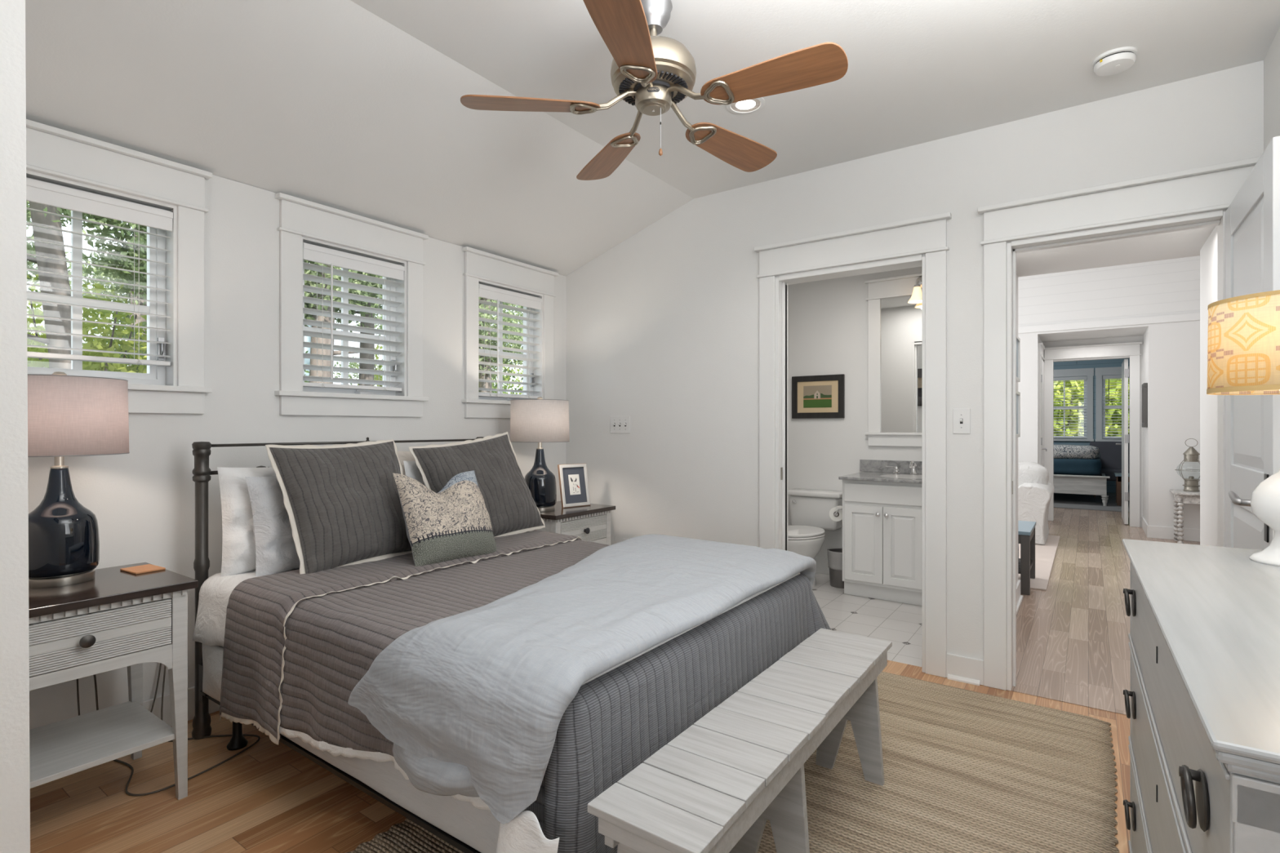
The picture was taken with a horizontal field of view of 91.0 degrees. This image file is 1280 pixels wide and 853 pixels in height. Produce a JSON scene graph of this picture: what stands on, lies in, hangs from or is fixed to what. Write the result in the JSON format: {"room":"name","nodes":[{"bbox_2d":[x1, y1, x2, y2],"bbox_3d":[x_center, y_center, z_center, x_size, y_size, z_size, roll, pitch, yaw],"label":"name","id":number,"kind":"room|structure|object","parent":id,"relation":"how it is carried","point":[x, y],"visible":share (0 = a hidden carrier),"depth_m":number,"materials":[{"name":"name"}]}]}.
{"room":"bedroom","nodes":[
{"label":"bedroom","id":0,"kind":"room"},
{"bbox_2d":[0,0,30,852],"bbox_3d":[-2.164,-0.100,0.728,1.630,2.600,1.834,0,0,35],"label":"wall","id":1,"kind":"structure","parent":0,"point":[15,776],"depth_m":0.98,"materials":[{"name":"paint"}]},
{"bbox_2d":[27,174,565,729],"bbox_3d":[-2.002,0.070,2.489,0.150,2.260,5.130,0,0,35],"label":"wall","id":2,"kind":"structure","parent":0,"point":[142,500],"depth_m":2.69,"materials":[{"name":"paint"}]},
{"bbox_2d":[26,177,173,366],"bbox_3d":[-2.056,-0.554,2.329,0.069,0.629,0.532,0,0,35],"label":"window blind","id":3,"kind":"object","parent":2,"relation":"attached to","point":[41,192],"visible":0.83,"depth_m":2.35,"materials":[{"name":"white plastic"}]},
{"bbox_2d":[26,119,212,413],"bbox_3d":[-2.077,-0.552,2.344,0.196,1.000,0.784,0,0,35],"label":"window","id":4,"kind":"structure","parent":2,"relation":"attached to","point":[54,155],"depth_m":2.50,"materials":[{"name":"paint"}]},
{"bbox_2d":[142,686,219,726],"bbox_3d":[-1.407,1.135,3.183,0.014,0.130,3.041,0,0,35],"label":"baseboard","id":5,"kind":"structure","parent":2,"relation":"attached to","point":[213,707],"depth_m":2.51,"materials":[{"name":"paint"}]},
{"bbox_2d":[274,192,428,417],"bbox_3d":[-1.469,-0.552,3.198,0.196,1.000,0.785,0,0,35],"label":"window","id":6,"kind":"structure","parent":2,"relation":"attached to","point":[301,220],"depth_m":3.13,"materials":[{"name":"paint"}]},
{"bbox_2d":[302,242,404,391],"bbox_3d":[-1.444,-0.527,3.180,0.078,0.683,0.533,0,0,35],"label":"window blind","id":7,"kind":"object","parent":2,"relation":"attached to","point":[311,252],"visible":0.87,"depth_m":3.16,"materials":[{"name":"white plastic"}]},
{"bbox_2d":[461,246,559,417],"bbox_3d":[-0.863,-0.552,4.048,0.196,1.000,0.786,0,0,35],"label":"window","id":8,"kind":"structure","parent":2,"relation":"attached to","point":[481,267],"depth_m":3.98,"materials":[{"name":"paint"}]},
{"bbox_2d":[478,283,542,399],"bbox_3d":[-0.839,-0.524,4.030,0.078,0.688,0.534,0,0,35],"label":"window blind","id":9,"kind":"object","parent":2,"relation":"attached to","point":[486,291],"visible":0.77,"depth_m":4.00,"materials":[{"name":"white plastic"}]},
{"bbox_2d":[30,493,1199,852],"bbox_3d":[4.231,1.250,5.764,7.000,0.100,17.700,0,0,35],"label":"floor","id":10,"kind":"structure","parent":0,"point":[269,797],"depth_m":2.23,"materials":[{"name":"brown wood"}]},
{"bbox_2d":[28,562,198,799],"bbox_3d":[-1.787,0.850,1.953,0.483,0.700,0.557,0,0,35],"label":"nightstand","id":11,"kind":"object","parent":10,"relation":"on","point":[116,619],"visible":0.91,"depth_m":1.94,"materials":[{"name":"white wood"}]},
{"bbox_2d":[27,371,129,588],"bbox_3d":[-1.871,0.162,2.027,0.351,0.677,0.351,0,0,10],"label":"table lamp","id":12,"kind":"object","parent":11,"relation":"on","point":[68,415],"visible":0.88,"depth_m":1.96,"materials":[{"name":"black ceramic"}]},
{"bbox_2d":[29,701,174,788],"bbox_3d":[-1.795,0.996,1.959,0.419,0.018,0.473,0,0,35],"label":"shelf","id":13,"kind":"object","parent":11,"relation":"attached to","point":[62,748],"depth_m":1.99,"materials":[{"name":"grey paint"}]},
{"bbox_2d":[120,564,165,574],"bbox_3d":[-1.730,0.496,2.190,0.120,0.007,0.088,0,0,30],"label":"book","id":14,"kind":"object","parent":11,"relation":"on","point":[147,568],"visible":1,"depth_m":2.18,"materials":[{"name":"brown paper"}]},
{"bbox_2d":[93,665,260,796],"bbox_3d":[-1.713,0.889,2.288,0.471,0.619,0.428,0,0,20],"label":"lamp cord","id":15,"kind":"object","parent":10,"relation":"on","point":[164,674],"visible":0.52,"depth_m":2.26,"materials":[{"name":"brown plastic"}]},
{"bbox_2d":[191,436,484,852],"bbox_3d":[-0.551,0.625,2.468,1.902,1.150,1.444,0,0,35],"label":"bed","id":16,"kind":"object","parent":10,"relation":"on","point":[202,727],"visible":0.38,"depth_m":2.42,"materials":[{"name":"black metal"}]},
{"bbox_2d":[218,645,500,852],"bbox_3d":[-0.513,0.917,2.441,1.874,0.205,1.414,0,0,35],"label":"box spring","id":17,"kind":"object","parent":16,"relation":"on","point":[477,828],"visible":0.03,"depth_m":1.60,"materials":[{"name":"white fabric"}]},
{"bbox_2d":[201,643,223,702],"bbox_3d":[-1.509,0.900,2.259,0.360,0.201,0.032,0,0,35],"label":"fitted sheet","id":18,"kind":"object","parent":17,"relation":"hanging from","point":[212,655],"visible":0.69,"depth_m":2.29,"materials":[{"name":"white fabric"}]},
{"bbox_3d":[-0.513,0.697,2.442,1.874,0.234,1.414,0,0,35],"label":"mattress","id":19,"kind":"object","parent":17,"relation":"on","visible":0},
{"bbox_2d":[192,568,299,647],"bbox_3d":[-1.167,0.688,2.822,0.337,0.241,1.339,0,0,35],"label":"sheet","id":20,"kind":"object","parent":19,"relation":"on","point":[215,593],"visible":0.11,"depth_m":2.33,"materials":[{"name":"white fabric"}]},
{"bbox_2d":[217,466,275,577],"bbox_3d":[-1.477,0.370,2.594,0.186,0.429,0.460,0,0,35],"label":"pillow","id":21,"kind":"object","parent":20,"relation":"on","point":[238,542],"visible":0.26,"depth_m":2.42,"materials":[{"name":"white fabric"}]},
{"bbox_2d":[244,475,300,576],"bbox_3d":[-1.346,0.382,2.601,0.194,0.414,0.515,0,0,35],"label":"pillow","id":22,"kind":"object","parent":20,"relation":"on","point":[276,553],"visible":0.28,"depth_m":2.42,"materials":[{"name":"white fabric"}]},
{"bbox_2d":[403,461,426,486],"bbox_3d":[-0.954,0.372,3.186,0.164,0.416,0.502,0,0,35],"label":"pillow","id":23,"kind":"object","parent":20,"relation":"on","point":[411,470],"visible":0.03,"depth_m":3.02,"materials":[{"name":"white fabric"}]},
{"bbox_2d":[219,529,608,809],"bbox_3d":[-0.479,0.785,2.413,1.385,0.492,1.519,0,0,35],"label":"quilt","id":24,"kind":"object","parent":19,"relation":"on","point":[297,646],"visible":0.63,"depth_m":2.02,"materials":[{"name":"grey fabric"}]},
{"bbox_2d":[265,439,412,573],"bbox_3d":[-1.169,0.313,2.589,0.290,0.507,0.578,0,0,30],"label":"euro sham","id":25,"kind":"object","parent":24,"relation":"on","point":[342,504],"visible":0.88,"depth_m":2.46,"materials":[{"name":"grey fabric"}]},
{"bbox_2d":[392,471,497,566],"bbox_3d":[-0.802,0.377,2.640,0.241,0.377,0.404,0,0,40],"label":"throw pillow","id":26,"kind":"object","parent":24,"relation":"on","point":[453,522],"visible":0.98,"depth_m":2.55,"materials":[{"name":"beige fabric"}]},
{"bbox_2d":[408,431,545,537],"bbox_3d":[-0.784,0.312,3.133,0.323,0.565,0.622,0,0,35],"label":"euro sham","id":27,"kind":"object","parent":24,"relation":"on","point":[511,507],"visible":0.75,"depth_m":3.10,"materials":[{"name":"grey fabric"}]},
{"bbox_2d":[347,533,816,824],"bbox_3d":[-0.035,0.671,2.119,0.812,0.390,1.663,0,0,35],"label":"duvet","id":28,"kind":"object","parent":24,"relation":"on","point":[473,703],"visible":0.94,"depth_m":1.50,"materials":[{"name":"grey fabric"}]},
{"bbox_2d":[496,810,559,852],"bbox_3d":[-0.233,0.876,1.272,0.181,0.188,0.025,0,0,35],"label":"loose sheet","id":29,"kind":"object","parent":28,"relation":"attached to","point":[523,833],"visible":0.91,"depth_m":1.28,"materials":[{"name":"white fabric"}]},
{"bbox_2d":[524,573,831,852],"bbox_3d":[0.241,0.848,2.059,0.569,0.554,1.762,0,0,35],"label":"coverlet","id":30,"kind":"object","parent":19,"relation":"on","point":[618,719],"visible":0.42,"depth_m":1.54,"materials":[{"name":"grey fabric"}]},
{"bbox_2d":[582,572,799,684],"bbox_3d":[0.163,0.566,1.960,0.200,0.004,1.290,0,0,35],"label":"blanket","id":31,"kind":"object","parent":30,"relation":"on","point":[775,585],"visible":0.11,"depth_m":1.69,"materials":[{"name":"white fabric"}]},
{"bbox_2d":[537,501,615,545],"bbox_3d":[-0.497,0.850,3.874,0.473,0.700,0.548,0,0,35],"label":"nightstand","id":32,"kind":"object","parent":10,"relation":"on","point":[592,522],"visible":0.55,"depth_m":3.76,"materials":[{"name":"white wood"}]},
{"bbox_2d":[510,396,569,512],"bbox_3d":[-0.596,0.162,3.747,0.351,0.677,0.351,0,0,10],"label":"table lamp","id":33,"kind":"object","parent":32,"relation":"on","point":[540,420],"visible":0.92,"depth_m":3.63,"materials":[{"name":"white fabric"}]},
{"bbox_2d":[557,463,590,507],"bbox_3d":[-0.418,0.375,3.948,0.211,0.280,0.085,0,0,-42],"label":"picture frame","id":34,"kind":"object","parent":32,"relation":"on","point":[573,477],"visible":0.99,"depth_m":3.93,"materials":[{"name":"white wood"}]},
{"bbox_2d":[346,671,1119,852],"bbox_3d":[0.390,1.193,1.939,1.777,0.014,2.710,0,0,35],"label":"jute rug","id":35,"kind":"object","parent":10,"relation":"on","point":[965,771],"visible":0.34,"depth_m":2.07,"materials":[{"name":"beige wicker"}]},
{"bbox_2d":[587,628,892,852],"bbox_3d":[0.382,0.962,1.694,0.252,0.452,1.319,0,0,35],"label":"bench","id":36,"kind":"object","parent":35,"relation":"on","point":[715,787],"visible":1,"depth_m":1.51,"materials":[{"name":"white paint"}]},
{"bbox_2d":[787,488,842,586],"bbox_3d":[1.256,0.858,4.825,0.445,0.685,0.754,0,0,35],"label":"toilet","id":37,"kind":"object","parent":10,"relation":"on","point":[810,508],"visible":0.61,"depth_m":4.91,"materials":[{"name":"white ceramic"}]},
{"bbox_2d":[826,547,844,588],"bbox_3d":[1.518,1.065,4.739,0.207,0.270,0.208,0,0,35],"label":"waste bin","id":38,"kind":"object","parent":10,"relation":"on","point":[834,555],"visible":0.53,"depth_m":4.68,"materials":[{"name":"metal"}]},
{"bbox_2d":[842,480,921,605],"bbox_3d":[1.917,0.787,4.452,0.806,0.826,0.619,0,0,35],"label":"vanity cabinet","id":39,"kind":"object","parent":10,"relation":"on","point":[882,521],"visible":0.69,"depth_m":4.30,"materials":[{"name":"paint"}]},
{"bbox_2d":[838,459,921,483],"bbox_3d":[1.908,0.317,4.454,0.863,0.113,0.628,0,0,35],"label":"countertop","id":40,"kind":"structure","parent":39,"relation":"on","point":[875,470],"depth_m":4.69,"materials":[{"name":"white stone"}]},
{"bbox_2d":[1017,520,1035,595],"bbox_3d":[2.570,0.975,4.971,0.915,0.450,0.600,0,0,35],"label":"coffee table","id":41,"kind":"object","parent":10,"relation":"on","point":[1026,530],"visible":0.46,"depth_m":4.50,"materials":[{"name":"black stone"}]},
{"bbox_2d":[1017,535,1060,591],"bbox_3d":[2.804,1.194,6.389,2.350,0.012,2.740,0,0,35],"label":"rug","id":42,"kind":"object","parent":10,"relation":"on","point":[1045,554],"visible":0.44,"depth_m":5.54,"materials":[{"name":"white fabric"}]},
{"bbox_2d":[1017,461,1054,545],"bbox_3d":[3.841,0.787,6.970,1.226,0.793,0.910,0,0,35],"label":"armchair","id":43,"kind":"object","parent":42,"relation":"on","point":[1035,492],"visible":0.27,"depth_m":6.37,"materials":[{"name":"white fabric"}]},
{"bbox_2d":[1017,464,1048,486],"bbox_3d":[3.890,0.593,7.029,1.148,0.384,0.288,0,0,35],"label":"cushion","id":44,"kind":"object","parent":43,"relation":"on","point":[1027,473],"depth_m":6.68,"materials":[{"name":"white fabric"}]},
{"bbox_2d":[1011,680,1126,715],"bbox_3d":[2.013,1.208,2.704,0.710,0.023,0.140,0,0,35],"label":"threshold","id":45,"kind":"object","parent":10,"relation":"on","point":[1093,702],"visible":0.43,"depth_m":2.78,"materials":[{"name":"brown wood"}]},
{"bbox_2d":[1053,493,1128,512],"bbox_3d":[6.715,1.194,10.626,3.800,0.012,2.900,0,0,35],"label":"rug","id":46,"kind":"object","parent":10,"relation":"on","point":[1061,500],"visible":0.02,"depth_m":9.84,"materials":[{"name":"grey fabric"}]},
{"bbox_2d":[1053,473,1110,506],"bbox_3d":[6.942,0.966,10.703,1.640,0.442,2.210,0,0,35],"label":"wooden bed","id":47,"kind":"object","parent":46,"relation":"on","point":[1065,484],"visible":0.44,"depth_m":9.54,"materials":[{"name":"white wood"}]},
{"bbox_2d":[1053,457,1101,475],"bbox_3d":[6.948,0.621,10.730,1.468,0.286,2.071,0,0,35],"label":"mattress","id":48,"kind":"object","parent":47,"relation":"on","point":[1086,467],"visible":0.32,"depth_m":9.65,"materials":[{"name":"blue fabric"}]},
{"bbox_2d":[1053,444,1101,458],"bbox_3d":[6.598,0.409,10.168,1.382,0.236,0.744,0,0,35],"label":"comforter","id":49,"kind":"object","parent":48,"relation":"on","point":[1060,451],"visible":0.4,"depth_m":9.69,"materials":[{"name":"grey fabric"}]},
{"bbox_2d":[1089,441,1128,497],"bbox_3d":[8.147,0.723,10.464,1.083,0.928,0.603,0,0,35],"label":"upholstered chair","id":50,"kind":"object","parent":46,"relation":"on","point":[1110,452],"visible":0.13,"depth_m":10.75,"materials":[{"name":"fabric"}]},
{"bbox_2d":[1169,488,1199,543],"bbox_3d":[5.818,0.932,6.267,0.800,0.535,0.440,0,0,35],"label":"side table","id":51,"kind":"object","parent":10,"relation":"on","point":[1181,497],"visible":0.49,"depth_m":6.32,"materials":[{"name":"white paint"}]},
{"bbox_2d":[1174,438,1199,492],"bbox_3d":[5.657,0.394,6.455,0.261,0.543,0.261,0,0,35],"label":"lantern","id":52,"kind":"object","parent":51,"relation":"on","point":[1190,455],"visible":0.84,"depth_m":6.42,"materials":[{"name":"grey metal"}]},
{"bbox_2d":[1121,538,1279,852],"bbox_3d":[1.093,0.750,1.023,0.436,0.900,1.315,0,0,34],"label":"dresser","id":53,"kind":"object","parent":10,"relation":"on","point":[1202,709],"visible":1,"depth_m":0.93,"materials":[{"name":"paint"}]},
{"bbox_2d":[1206,289,1279,566],"bbox_3d":[1.432,0.009,1.380,0.281,0.582,0.281,0,0,35],"label":"table lamp","id":54,"kind":"object","parent":53,"relation":"on","point":[1243,340],"visible":1,"depth_m":1.36,"materials":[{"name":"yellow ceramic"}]},
{"bbox_2d":[25,0,1279,277],"bbox_3d":[-0.009,-1.260,2.106,3.860,0.494,6.820,0,0,35],"label":"ceiling","id":55,"kind":"structure","parent":0,"point":[356,107],"depth_m":2.43,"materials":[{"name":"paint"}]},
{"bbox_2d":[460,0,848,180],"bbox_3d":[0.080,-1.133,2.042,1.152,0.509,1.169,0,0,35],"label":"ceiling fan","id":56,"kind":"object","parent":55,"relation":"hanging from","point":[651,73],"visible":1,"depth_m":1.95,"materials":[{"name":"wood"}]},
{"bbox_2d":[726,97,764,114],"bbox_3d":[0.454,-1.384,2.705,0.164,0.006,0.164,0,0,35],"label":"recessed light","id":57,"kind":"object","parent":55,"relation":"in","point":[753,105],"visible":0.77,"depth_m":2.72,"materials":[{"name":"white plastic"}]},
{"bbox_2d":[1092,46,1137,75],"bbox_3d":[1.783,-1.365,2.364,0.136,0.044,0.136,0,0,35],"label":"smoke detector","id":58,"kind":"object","parent":55,"relation":"attached to","point":[1117,60],"visible":1,"depth_m":2.33,"materials":[{"name":"white plastic"}]},
{"bbox_2d":[1096,51,1133,62],"bbox_3d":[1.783,-1.372,2.364,0.120,0.006,0.120,0,0,35],"label":"vent","id":59,"kind":"object","parent":58,"relation":"attached to","point":[1107,56],"depth_m":2.32,"materials":[{"name":"grey plastic"}]},
{"bbox_2d":[787,266,921,558],"bbox_3d":[1.378,0.000,5.293,2.900,2.400,0.120,0,0,35],"label":"wall","id":60,"kind":"structure","parent":0,"point":[828,318],"depth_m":5.09,"materials":[{"name":"paint"}]},
{"bbox_2d":[791,373,844,418],"bbox_3d":[1.454,-0.242,5.149,0.436,0.351,0.022,0,0,35],"label":"framed print","id":61,"kind":"object","parent":60,"relation":"attached to","point":[813,397],"visible":1,"depth_m":5.14,"materials":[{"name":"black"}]},
{"bbox_2d":[859,459,921,474],"bbox_3d":[2.084,0.306,4.700,0.863,0.093,0.022,0,0,35],"label":"backsplash","id":62,"kind":"structure","parent":60,"relation":"attached to","point":[865,465],"depth_m":4.83,"materials":[{"name":"stone"}]},
{"bbox_2d":[864,273,921,446],"bbox_3d":[2.119,-0.492,4.661,0.880,1.285,0.045,0,0,35],"label":"mirror","id":63,"kind":"object","parent":60,"relation":"attached to","point":[894,323],"visible":0.44,"depth_m":4.80,"materials":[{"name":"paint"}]},
{"bbox_2d":[565,60,1263,660],"bbox_3d":[1.003,-0.093,3.423,3.660,2.587,0.120,0,0,35],"label":"wall","id":64,"kind":"structure","parent":0,"point":[662,326],"depth_m":3.60,"materials":[{"name":"paint"}]},
{"bbox_2d":[610,415,630,433],"bbox_3d":[-0.135,-0.012,4.149,0.163,0.115,0.019,0,0,35],"label":"switch plate","id":65,"kind":"object","parent":64,"relation":"attached to","point":[619,424],"visible":1,"depth_m":4.15,"materials":[{"name":"white plastic"}]},
{"bbox_2d":[785,284,786,551],"bbox_3d":[0.827,0.200,3.555,0.002,2.000,0.019,0,0,35],"label":"trim","id":66,"kind":"structure","parent":64,"relation":"attached to","point":[785,285],"depth_m":3.56,"materials":[{"name":"grey wood"}]},
{"bbox_2d":[775,253,925,672],"bbox_3d":[1.110,0.179,3.341,0.780,2.042,0.130,0,0,35],"label":"trim","id":67,"kind":"structure","parent":64,"relation":"attached to","point":[917,260],"depth_m":3.51,"materials":[{"name":"paint"}]},
{"bbox_2d":[753,212,951,677],"bbox_3d":[1.065,0.093,3.277,1.008,2.213,0.046,0,0,35],"label":"trim","id":68,"kind":"structure","parent":64,"relation":"attached to","point":[927,235],"depth_m":3.07,"materials":[{"name":"paint"}]},
{"bbox_2d":[952,408,970,434],"bbox_3d":[1.518,-0.025,2.971,0.075,0.120,0.019,0,0,35],"label":"switch plate","id":69,"kind":"object","parent":64,"relation":"attached to","point":[961,417],"visible":1,"depth_m":2.97,"materials":[{"name":"white plastic"}]},
{"bbox_2d":[946,653,983,685],"bbox_3d":[0.530,1.135,3.668,2.605,0.130,0.030,0,0,35],"label":"baseboard","id":70,"kind":"structure","parent":64,"relation":"attached to","point":[957,665],"depth_m":2.96,"materials":[{"name":"paint"}]},
{"bbox_2d":[1006,209,1226,690],"bbox_3d":[2.009,0.179,2.700,0.743,2.042,0.130,0,0,35],"label":"trim","id":71,"kind":"structure","parent":64,"relation":"attached to","point":[1214,218],"depth_m":2.83,"materials":[{"name":"paint"}]},
{"bbox_2d":[977,155,1261,690],"bbox_3d":[1.958,0.094,2.641,0.957,2.212,0.046,0,0,35],"label":"trim","id":72,"kind":"structure","parent":64,"relation":"attached to","point":[1211,188],"depth_m":2.86,"materials":[{"name":"paint"}]},
{"bbox_2d":[1225,135,1279,550],"bbox_3d":[2.021,0.180,2.124,0.115,2.020,0.774,0,0,35],"label":"door","id":73,"kind":"structure","parent":64,"relation":"in","point":[1252,219],"depth_m":2.03,"materials":[{"name":"paint"}]},
{"bbox_2d":[1016,274,1017,583],"bbox_3d":[2.115,0.000,3.742,0.100,2.400,1.690,0,0,35],"label":"wall","id":74,"kind":"structure","parent":0,"point":[1016,274],"depth_m":4.31,"materials":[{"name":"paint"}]},
{"bbox_2d":[1053,358,1128,493],"bbox_3d":[8.114,-0.150,11.728,6.400,2.700,0.120,0,0,35],"label":"wall","id":75,"kind":"structure","parent":0,"point":[1111,485],"depth_m":11.52,"materials":[{"name":"blue paint"}]},
{"bbox_2d":[1053,368,1093,441],"bbox_3d":[7.950,-0.400,11.790,0.900,1.340,0.170,0,0,35],"label":"window","id":76,"kind":"structure","parent":75,"relation":"in","point":[1088,372],"depth_m":11.62,"materials":[{"name":"paint"}]},
{"bbox_2d":[1053,376,1086,438],"bbox_3d":[7.951,-0.355,11.792,0.680,1.140,0.065,0,0,35],"label":"window blind","id":77,"kind":"object","parent":76,"relation":"attached to","point":[1075,378],"visible":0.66,"depth_m":11.73,"materials":[{"name":"white plastic"}]},
{"bbox_2d":[1095,366,1128,441],"bbox_3d":[8.699,-0.400,11.256,0.900,1.340,0.170,0,0,35],"label":"window","id":78,"kind":"structure","parent":75,"relation":"in","point":[1100,371],"depth_m":11.45,"materials":[{"name":"paint"}]},
{"bbox_2d":[1102,374,1128,438],"bbox_3d":[8.700,-0.355,11.258,0.680,1.140,0.065,0,0,35],"label":"window blind","id":79,"kind":"object","parent":78,"relation":"attached to","point":[1118,376],"visible":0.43,"depth_m":11.37,"materials":[{"name":"white plastic"}]},
{"bbox_2d":[1041,335,1142,527],"bbox_3d":[5.427,-0.110,7.958,6.400,2.620,0.120,0,0,35],"label":"wall","id":80,"kind":"structure","parent":0,"point":[1136,338],"depth_m":7.64,"materials":[{"name":"paint"}]},
{"bbox_2d":[1044,342,1142,527],"bbox_3d":[5.558,0.097,7.763,1.004,2.206,0.046,0,0,35],"label":"trim","id":81,"kind":"structure","parent":80,"relation":"attached to","point":[1132,349],"depth_m":7.65,"materials":[{"name":"paint"}]},
{"bbox_2d":[1115,359,1129,524],"bbox_3d":[6.104,0.185,7.968,0.120,2.010,0.777,0,0,35],"label":"door","id":82,"kind":"structure","parent":80,"relation":"in","point":[1125,371],"depth_m":7.66,"materials":[{"name":"paint"}]},
{"bbox_2d":[1038,327,1147,342],"bbox_3d":[5.401,-1.143,7.534,1.250,0.115,0.840,0,0,35],"label":"ceiling","id":83,"kind":"structure","parent":0,"point":[1135,331],"depth_m":7.46,"materials":[{"name":"paint"}]},
{"bbox_2d":[1017,320,1199,528],"bbox_3d":[5.184,0.045,7.100,6.800,2.310,0.120,0,0,35],"label":"wall","id":84,"kind":"structure","parent":0,"point":[1173,348],"depth_m":6.72,"materials":[{"name":"paint"}]},
{"bbox_2d":[1017,312,1199,333],"bbox_3d":[5.143,-1.147,7.043,6.800,0.075,0.018,0,0,35],"label":"trim","id":85,"kind":"structure","parent":84,"relation":"attached to","point":[1196,316],"depth_m":6.97,"materials":[{"name":"paint"}]},
{"bbox_2d":[1142,516,1199,542],"bbox_3d":[5.388,1.135,7.387,6.800,0.130,0.854,0,0,35],"label":"baseboard","id":86,"kind":"structure","parent":84,"relation":"attached to","point":[1151,531],"depth_m":6.71,"materials":[{"name":"paint"}]},
{"bbox_2d":[1017,255,1199,327],"bbox_3d":[5.185,-1.605,7.102,6.800,0.990,0.115,0,0,35],"label":"wall","id":87,"kind":"structure","parent":0,"point":[1171,286],"depth_m":6.99,"materials":[{"name":"white paint"}]},
{"bbox_2d":[1142,328,1147,523],"bbox_3d":[5.826,0.058,7.157,0.120,2.285,0.720,0,0,35],"label":"wall","id":88,"kind":"structure","parent":0,"point":[1145,335],"depth_m":7.15,"materials":[{"name":"paint"}]},
{"bbox_2d":[1142,382,1147,427],"bbox_3d":[5.647,-0.235,7.039,0.035,0.490,0.300,0,0,35],"label":"framed picture","id":89,"kind":"object","parent":88,"relation":"attached to","point":[1144,386],"visible":1,"depth_m":6.92,"materials":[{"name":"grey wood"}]},
{"bbox_2d":[1200,26,1279,546],"bbox_3d":[1.438,-0.093,0.983,0.120,2.587,6.670,0,0,35],"label":"wall","id":90,"kind":"structure","parent":0,"point":[1208,252],"depth_m":3.40,"materials":[{"name":"paint"}]},
{"bbox_3d":[4.902,0.057,7.816,0.120,2.285,0.720,0,0,35],"label":"wall","id":91,"kind":"structure","parent":0,"visible":0},
{"bbox_2d":[1038,342,1045,464],"bbox_3d":[4.982,0.100,7.790,0.040,2.200,0.670,0,0,35],"label":"trim","id":92,"kind":"structure","parent":91,"relation":"attached to","point":[1042,348],"depth_m":7.52,"materials":[{"name":"paint"}]},
{"bbox_2d":[1040,358,1046,466],"bbox_3d":[5.015,0.185,7.806,0.076,2.010,0.565,0,0,35],"label":"door","id":93,"kind":"structure","parent":91,"relation":"in","point":[1042,448],"depth_m":7.64,"materials":[{"name":"paint"}]},
{"label":"outside","id":94,"kind":"structure","parent":0,"visible":0},
{"bbox_3d":[0.854,1.750,18.426,70.000,0.100,59.000,0,0,35],"label":"ground","id":95,"kind":"structure","parent":94,"visible":0},
{"bbox_2d":[26,200,70,292],"bbox_3d":[-9.793,-4.298,6.547,3.324,12.006,6.247,0,0,44],"label":"pine tree","id":96,"kind":"object","parent":95,"relation":"on","point":[30,250],"visible":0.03,"depth_m":8.22,"materials":[{"name":"green plant"}]},
{"bbox_2d":[26,201,146,368],"bbox_3d":[-6.026,-3.303,6.138,2.932,10.015,4.215,0,0,26],"label":"pine tree","id":97,"kind":"object","parent":95,"relation":"on","point":[47,264],"visible":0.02,"depth_m":6.14,"materials":[{"name":"green plant"}]},
{"bbox_2d":[26,271,146,373],"bbox_3d":[-7.127,-0.137,7.906,2.447,3.684,2.512,0,0,-3],"label":"shrub","id":98,"kind":"object","parent":95,"relation":"on","point":[98,344],"visible":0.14,"depth_m":7.82,"materials":[{"name":"green plant"}]},
{"bbox_2d":[26,204,146,368],"bbox_3d":[-9.648,-4.801,11.967,3.659,13.003,7.087,0,0,35],"label":"pine tree","id":99,"kind":"object","parent":95,"relation":"on","point":[95,272],"visible":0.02,"depth_m":11.68,"materials":[{"name":"green plant"}]},
{"bbox_2d":[43,206,146,253],"bbox_3d":[-4.912,-2.800,4.622,3.092,9.006,3.120,0,0,-6],"label":"pine tree","id":100,"kind":"object","parent":95,"relation":"on","point":[59,209],"visible":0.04,"depth_m":5.59,"materials":[{"name":"green plant"}]},
{"bbox_2d":[82,213,312,302],"bbox_3d":[-5.737,-3.298,7.804,3.188,10.005,4.549,0,0,35],"label":"pine tree","id":101,"kind":"object","parent":95,"relation":"on","point":[115,260],"visible":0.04,"depth_m":7.71,"materials":[{"name":"green plant"}]},
{"bbox_2d":[304,259,382,383],"bbox_3d":[-4.731,-3.801,9.334,3.417,11.005,4.763,0,0,-4],"label":"pine tree","id":102,"kind":"object","parent":95,"relation":"on","point":[322,340],"visible":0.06,"depth_m":8.97,"materials":[{"name":"green plant"}]},
{"bbox_2d":[353,279,382,386],"bbox_3d":[-4.635,-3.798,10.579,2.928,11.006,4.573,0,0,35],"label":"pine tree","id":103,"kind":"object","parent":95,"relation":"on","point":[369,356],"visible":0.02,"depth_m":10.51,"materials":[{"name":"green plant"}]},
{"bbox_2d":[478,297,523,392],"bbox_3d":[-3.467,-3.798,13.660,5.643,11.006,3.298,0,0,-33],"label":"pine tree","id":104,"kind":"object","parent":95,"relation":"on","point":[481,358],"visible":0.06,"depth_m":13.23,"materials":[{"name":"green plant"}]},
{"bbox_2d":[1053,378,1121,436],"bbox_3d":[9.690,-0.425,14.605,2.660,4.262,2.608,0,0,35],"label":"shrub","id":105,"kind":"object","parent":95,"relation":"on","point":[1059,384],"visible":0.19,"depth_m":13.98,"materials":[{"name":"green plant"}]},
{"bbox_2d":[1072,378,1128,436],"bbox_3d":[11.277,-0.261,14.237,2.752,3.934,2.759,0,0,35],"label":"shrub","id":106,"kind":"object","parent":95,"relation":"on","point":[1116,382],"visible":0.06,"depth_m":14.04,"materials":[{"name":"green plant"}]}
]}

